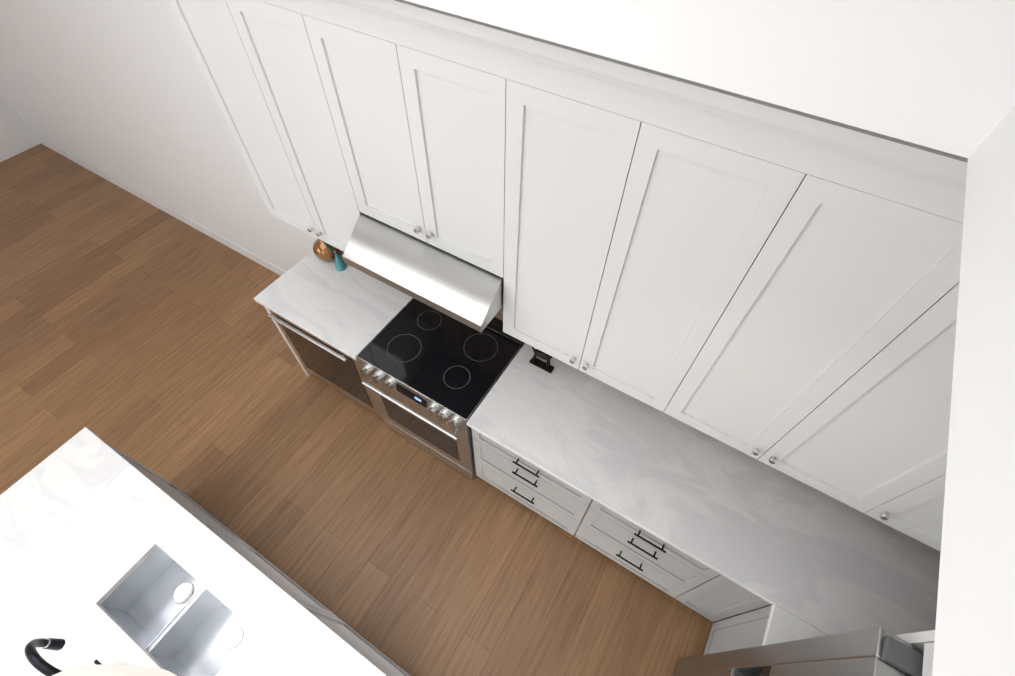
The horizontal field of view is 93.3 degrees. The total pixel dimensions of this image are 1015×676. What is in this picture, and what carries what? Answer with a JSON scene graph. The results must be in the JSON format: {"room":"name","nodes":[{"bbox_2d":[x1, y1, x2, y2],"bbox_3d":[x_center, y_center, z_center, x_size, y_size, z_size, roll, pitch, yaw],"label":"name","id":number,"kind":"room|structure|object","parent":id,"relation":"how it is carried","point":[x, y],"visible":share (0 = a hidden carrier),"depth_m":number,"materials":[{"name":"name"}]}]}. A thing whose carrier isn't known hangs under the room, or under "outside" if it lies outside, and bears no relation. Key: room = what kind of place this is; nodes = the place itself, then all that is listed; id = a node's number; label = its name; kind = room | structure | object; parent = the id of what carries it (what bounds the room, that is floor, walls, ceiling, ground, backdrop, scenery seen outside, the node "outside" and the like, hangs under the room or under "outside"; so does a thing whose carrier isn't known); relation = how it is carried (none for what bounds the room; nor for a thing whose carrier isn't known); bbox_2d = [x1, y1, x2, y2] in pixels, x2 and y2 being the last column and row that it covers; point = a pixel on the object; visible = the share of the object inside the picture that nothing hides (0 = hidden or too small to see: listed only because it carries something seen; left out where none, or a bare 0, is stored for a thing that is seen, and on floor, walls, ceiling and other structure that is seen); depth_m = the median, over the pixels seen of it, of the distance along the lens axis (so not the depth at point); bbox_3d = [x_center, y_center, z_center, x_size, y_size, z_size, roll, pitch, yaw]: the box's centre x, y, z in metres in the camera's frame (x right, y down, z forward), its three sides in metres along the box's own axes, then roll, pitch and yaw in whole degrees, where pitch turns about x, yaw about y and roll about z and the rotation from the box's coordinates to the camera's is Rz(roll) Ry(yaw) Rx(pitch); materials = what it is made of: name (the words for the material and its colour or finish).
{"room":"kitchen","nodes":[
{"label":"kitchen","id":0,"kind":"room"},
{"bbox_2d":[0,93,40,161],"bbox_3d":[-7.675,-0.272,1.831,0.150,3.500,8.850,27,58,17],"label":"wall","id":1,"kind":"structure","parent":0,"point":[17,136],"depth_m":5.24,"materials":[{"name":"paint"}]},
{"bbox_2d":[0,0,316,270],"bbox_3d":[-1.549,-1.439,2.806,9.000,3.500,0.150,27,58,17],"label":"wall","id":2,"kind":"structure","parent":0,"point":[120,90],"depth_m":3.64,"materials":[{"name":"paint"}]},
{"bbox_2d":[33,134,286,275],"bbox_3d":[-3.291,-1.230,4.714,4.775,0.115,0.013,27,58,17],"label":"baseboard","id":3,"kind":"structure","parent":2,"relation":"attached to","point":[199,227],"depth_m":4.70,"materials":[{"name":"paint"}]},
{"bbox_2d":[167,0,358,255],"bbox_3d":[-0.935,-1.031,2.220,0.788,1.265,0.339,27,58,17],"label":"upper cabinet","id":4,"kind":"object","parent":2,"relation":"attached to","point":[255,60],"depth_m":2.03,"materials":[{"name":"paint"}]},
{"bbox_2d":[295,0,518,277],"bbox_3d":[-0.259,-0.799,1.835,0.788,0.895,0.339,27,58,17],"label":"upper cabinet","id":5,"kind":"object","parent":2,"relation":"attached to","point":[416,94],"depth_m":1.63,"materials":[{"name":"paint"}]},
{"bbox_2d":[343,212,503,331],"bbox_3d":[-0.311,-0.419,2.231,0.780,0.190,0.508,27,58,17],"label":"range hood","id":6,"kind":"object","parent":5,"relation":"attached to","point":[469,294],"visible":0.61,"depth_m":2.12,"materials":[{"name":"silver metal"}]},
{"bbox_2d":[499,33,842,415],"bbox_3d":[0.421,-0.345,1.746,0.810,1.265,0.339,27,58,17],"label":"upper cabinet","id":7,"kind":"object","parent":2,"relation":"attached to","point":[643,203],"depth_m":1.41,"materials":[{"name":"paint"}]},
{"bbox_2d":[663,124,967,519],"bbox_3d":[1.107,0.002,1.507,0.800,1.265,0.339,27,58,17],"label":"upper cabinet","id":8,"kind":"object","parent":2,"relation":"attached to","point":[733,314],"depth_m":1.35,"materials":[{"name":"paint"}]},
{"bbox_2d":[871,484,944,555],"bbox_3d":[1.575,0.239,1.343,0.300,1.265,0.339,27,58,17],"label":"upper cabinet","id":9,"kind":"object","parent":2,"relation":"attached to","point":[919,521],"depth_m":1.71,"materials":[{"name":"paint"}]},
{"bbox_2d":[0,144,765,675],"bbox_3d":[-3.207,2.519,2.112,10.000,0.100,10.000,27,58,17],"label":"floor","id":10,"kind":"structure","parent":0,"point":[142,332],"depth_m":3.34,"materials":[{"name":"brown wood"}]},
{"bbox_2d":[104,441,409,675],"bbox_3d":[-1.422,1.379,2.372,2.004,0.882,0.561,27,58,17],"label":"kitchen island","id":11,"kind":"object","parent":10,"relation":"on","point":[386,665],"depth_m":2.53,"materials":[{"name":"paint"}]},
{"bbox_2d":[0,427,391,675],"bbox_3d":[-1.520,1.246,1.900,2.095,0.030,0.970,27,58,17],"label":"island countertop","id":12,"kind":"structure","parent":11,"relation":"on","point":[74,527],"depth_m":2.07,"materials":[{"name":"white stone"}]},
{"bbox_2d":[8,631,115,675],"bbox_3d":[-1.543,1.158,1.708,0.246,0.381,0.054,27,58,17],"label":"faucet","id":13,"kind":"object","parent":12,"relation":"on","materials":[{"name":"black metal"}]},
{"bbox_2d":[104,551,243,675],"bbox_3d":[-1.373,1.214,2.064,0.648,0.217,0.299,27,58,17],"label":"sink","id":14,"kind":"object","parent":12,"relation":"in","point":[167,610],"depth_m":2.12,"materials":[{"name":"silver metal"}]},
{"bbox_2d":[261,300,411,416],"bbox_3d":[-1.045,-0.020,3.402,0.817,0.880,0.650,27,58,17],"label":"base cabinet","id":15,"kind":"object","parent":10,"relation":"on","point":[342,373],"depth_m":3.18,"materials":[{"name":"paint"}]},
{"bbox_2d":[254,251,413,359],"bbox_3d":[-1.049,-0.287,3.029,0.832,0.030,0.668,27,58,17],"label":"countertop","id":16,"kind":"structure","parent":15,"relation":"on","point":[346,309],"depth_m":2.96,"materials":[{"name":"white stone"}]},
{"bbox_2d":[313,238,340,261],"bbox_3d":[-1.144,-0.637,3.012,0.376,0.404,0.172,33,60,21],"label":"vase","id":17,"kind":"object","parent":16,"relation":"on","point":[323,251],"visible":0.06,"depth_m":3.07,"materials":[{"name":"gold metal"}]},
{"bbox_2d":[334,251,345,270],"bbox_3d":[-1.089,-0.506,3.073,0.072,0.152,0.072,27,58,17],"label":"vase","id":18,"kind":"object","parent":16,"relation":"on","point":[340,264],"visible":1,"depth_m":3.09,"materials":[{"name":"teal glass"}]},
{"bbox_2d":[265,244,437,417],"bbox_3d":[-1.048,0.008,3.382,0.758,0.880,0.676,27,58,17],"label":"oven","id":19,"kind":"object","parent":15,"relation":"in","point":[319,358],"depth_m":3.16,"materials":[{"name":"silver metal"}]},
{"bbox_2d":[357,299,524,479],"bbox_3d":[-0.391,0.331,3.122,0.756,0.940,0.710,27,58,17],"label":"range","id":20,"kind":"object","parent":10,"relation":"on","point":[431,375],"visible":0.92,"depth_m":2.75,"materials":[{"name":"silver metal"}]},
{"bbox_2d":[472,357,594,535],"bbox_3d":[0.273,0.643,2.943,0.727,0.882,0.643,27,58,17],"label":"base cabinet","id":21,"kind":"object","parent":10,"relation":"on","point":[548,497],"depth_m":2.73,"materials":[{"name":"paint"}]},
{"bbox_2d":[575,504,722,599],"bbox_3d":[0.857,0.939,2.739,0.645,0.882,0.643,27,58,17],"label":"base cabinet","id":22,"kind":"object","parent":10,"relation":"on","point":[679,576],"depth_m":2.52,"materials":[{"name":"paint"}]},
{"bbox_2d":[467,348,938,645],"bbox_3d":[0.870,0.776,2.291,2.258,0.030,0.863,27,58,17],"label":"countertop","id":23,"kind":"structure","parent":22,"relation":"on","point":[822,569],"depth_m":2.26,"materials":[{"name":"white stone"}]},
{"bbox_2d":[529,347,553,373],"bbox_3d":[0.204,0.085,2.606,0.168,0.253,0.056,27,58,17],"label":"reindeer figurine","id":24,"kind":"object","parent":23,"relation":"on","point":[546,366],"visible":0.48,"depth_m":2.68,"materials":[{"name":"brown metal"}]},
{"bbox_2d":[678,580,766,623],"bbox_3d":[1.237,1.131,2.606,0.248,0.882,0.643,27,58,17],"label":"base cabinet","id":25,"kind":"object","parent":10,"relation":"on","point":[724,599],"depth_m":2.40,"materials":[{"name":"paint"}]},
{"bbox_2d":[703,604,770,654],"bbox_3d":[1.384,1.604,2.264,0.653,0.882,0.241,27,58,17],"label":"base cabinet","id":26,"kind":"object","parent":10,"relation":"on","point":[745,630],"depth_m":2.32,"materials":[{"name":"paint"}]},
{"bbox_2d":[672,627,923,675],"bbox_3d":[0.984,1.714,1.618,0.799,1.783,0.921,27,58,17],"label":"refrigerator","id":27,"kind":"object","parent":10,"relation":"on","point":[878,651],"visible":0.88,"depth_m":1.41,"materials":[{"name":"silver metal"}]},
{"bbox_2d":[405,0,1014,157],"bbox_3d":[-2.001,-2.157,1.649,8.000,0.720,0.520,27,58,17],"label":"ceiling bulkhead","id":28,"kind":"object","parent":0,"point":[937,74],"depth_m":0.81,"materials":[{"name":"paint"}]},
{"bbox_2d":[911,632,934,675],"bbox_3d":[1.086,0.953,0.493,0.668,0.900,0.929,27,58,17],"label":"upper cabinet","id":29,"kind":"object","parent":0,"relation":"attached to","point":[924,641],"depth_m":1.17,"materials":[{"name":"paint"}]},
{"bbox_2d":[935,556,939,625],"bbox_3d":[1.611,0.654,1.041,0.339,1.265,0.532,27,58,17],"label":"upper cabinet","id":30,"kind":"object","parent":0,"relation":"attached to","point":[936,585],"depth_m":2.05,"materials":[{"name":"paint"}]},
{"bbox_2d":[932,106,1014,675],"bbox_3d":[-1.161,2.463,-1.707,0.590,0.720,8.330,27,58,17],"label":"wall","id":31,"kind":"structure","parent":0,"point":[975,626],"depth_m":0.45,"materials":[{"name":"paint"}]},
{"bbox_3d":[-4.564,0.556,-0.767,7.410,0.100,8.330,27,58,17],"label":"ceiling","id":32,"kind":"structure","parent":0,"visible":0},
{"bbox_2d":[52,664,176,675],"bbox_3d":[-0.745,0.414,0.343,0.336,1.398,0.336,27,58,17],"label":"pendant light","id":33,"kind":"object","parent":32,"relation":"hanging from","point":[107,670],"visible":1,"depth_m":0.87,"materials":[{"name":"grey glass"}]}
]}

